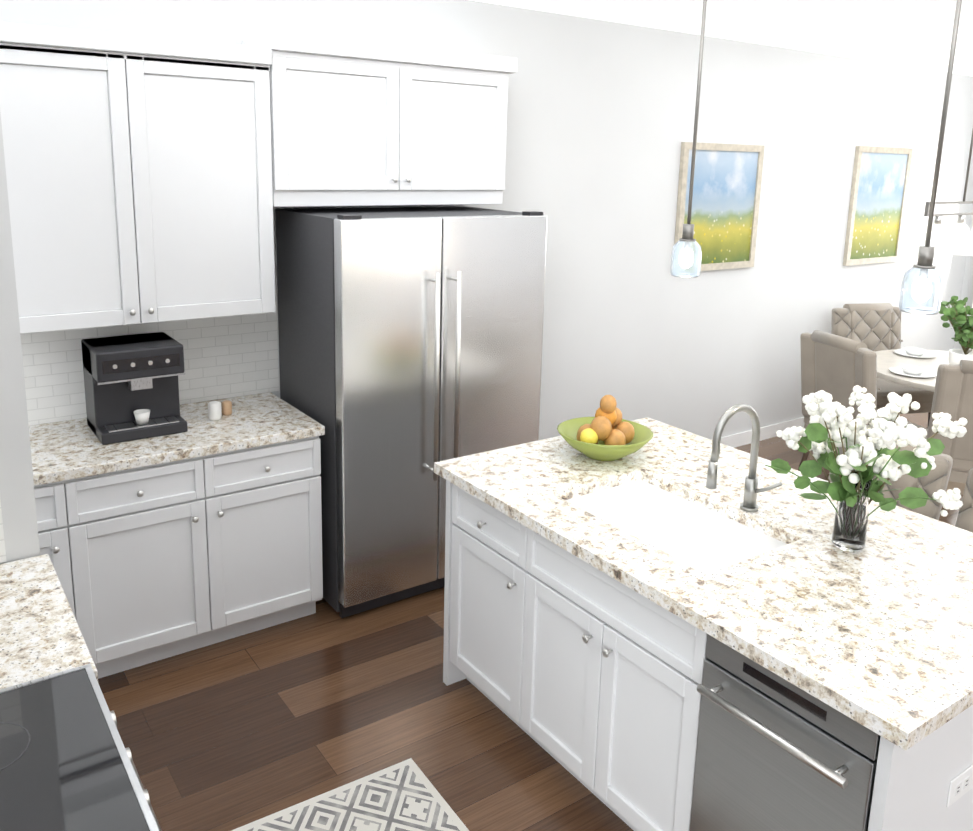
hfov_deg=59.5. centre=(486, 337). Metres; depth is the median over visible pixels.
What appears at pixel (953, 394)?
dining chair
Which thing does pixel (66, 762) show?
range
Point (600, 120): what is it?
wall
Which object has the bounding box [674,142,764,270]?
picture
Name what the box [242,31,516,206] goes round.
upper cabinet
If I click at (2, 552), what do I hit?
tile backsplash
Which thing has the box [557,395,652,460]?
fruit bowl
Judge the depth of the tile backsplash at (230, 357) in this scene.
3.88 m
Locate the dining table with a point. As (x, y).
(887, 360)
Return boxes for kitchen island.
[434,472,972,830]
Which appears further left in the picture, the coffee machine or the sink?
the coffee machine
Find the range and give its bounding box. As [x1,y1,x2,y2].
[0,664,161,830]
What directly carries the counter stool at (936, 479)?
on the floor
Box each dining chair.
[798,330,927,470]
[831,303,933,425]
[923,360,972,482]
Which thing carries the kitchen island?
on the floor
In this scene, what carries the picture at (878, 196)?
attached to the wall at (600, 120)
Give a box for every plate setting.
[889,365,935,377]
[894,347,936,357]
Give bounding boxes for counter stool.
[828,424,952,520]
[955,467,972,532]
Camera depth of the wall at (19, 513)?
2.33 m
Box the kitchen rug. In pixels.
[231,758,468,830]
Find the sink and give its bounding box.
[562,476,789,571]
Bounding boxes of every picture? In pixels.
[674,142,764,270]
[843,146,912,265]
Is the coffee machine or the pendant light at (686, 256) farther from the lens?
the coffee machine
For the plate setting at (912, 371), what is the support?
on the dining table
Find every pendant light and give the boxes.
[670,0,706,277]
[898,0,961,314]
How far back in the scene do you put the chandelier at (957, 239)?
5.23 m
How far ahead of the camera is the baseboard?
6.48 m
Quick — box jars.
[208,400,231,420]
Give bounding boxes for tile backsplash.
[0,500,5,562]
[21,300,278,425]
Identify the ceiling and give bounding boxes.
[471,0,972,75]
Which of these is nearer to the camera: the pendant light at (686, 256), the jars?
the pendant light at (686, 256)
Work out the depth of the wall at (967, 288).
7.84 m
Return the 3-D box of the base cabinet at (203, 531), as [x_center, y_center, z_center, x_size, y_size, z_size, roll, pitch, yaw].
[-1.462,0.845,3.569,1.435,0.920,0.651,-7,14,-34]
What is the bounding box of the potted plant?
[939,296,972,363]
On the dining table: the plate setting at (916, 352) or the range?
the plate setting at (916, 352)
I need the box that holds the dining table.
[875,349,965,494]
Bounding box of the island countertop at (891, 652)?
[434,436,972,751]
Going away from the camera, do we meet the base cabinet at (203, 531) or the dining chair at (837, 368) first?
the base cabinet at (203, 531)
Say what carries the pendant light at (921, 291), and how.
hanging from the ceiling
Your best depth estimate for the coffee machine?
3.42 m
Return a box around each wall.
[0,0,972,439]
[0,112,39,563]
[953,215,972,348]
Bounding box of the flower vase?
[765,385,967,551]
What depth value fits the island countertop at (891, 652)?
2.27 m
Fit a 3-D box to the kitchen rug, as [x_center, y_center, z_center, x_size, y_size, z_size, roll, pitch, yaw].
[-0.164,1.641,2.150,0.740,0.008,1.500,-6,14,-32]
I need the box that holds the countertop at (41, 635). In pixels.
[0,554,98,688]
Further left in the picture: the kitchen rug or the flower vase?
the kitchen rug
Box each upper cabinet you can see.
[0,22,275,334]
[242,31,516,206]
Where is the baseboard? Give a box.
[720,417,804,447]
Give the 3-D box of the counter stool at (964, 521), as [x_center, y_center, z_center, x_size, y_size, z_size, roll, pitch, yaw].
[1.780,1.002,2.999,0.510,1.010,0.470,-7,14,-34]
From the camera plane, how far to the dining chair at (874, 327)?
6.46 m
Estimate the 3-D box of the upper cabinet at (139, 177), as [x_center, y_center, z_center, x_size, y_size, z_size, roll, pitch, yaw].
[-1.454,-0.616,3.410,1.125,1.105,0.381,-7,14,-34]
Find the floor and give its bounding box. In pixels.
[98,412,962,830]
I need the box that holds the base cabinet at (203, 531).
[29,392,324,678]
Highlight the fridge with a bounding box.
[275,206,546,617]
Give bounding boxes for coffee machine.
[81,332,187,444]
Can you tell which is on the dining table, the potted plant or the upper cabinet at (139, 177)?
the potted plant
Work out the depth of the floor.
3.13 m

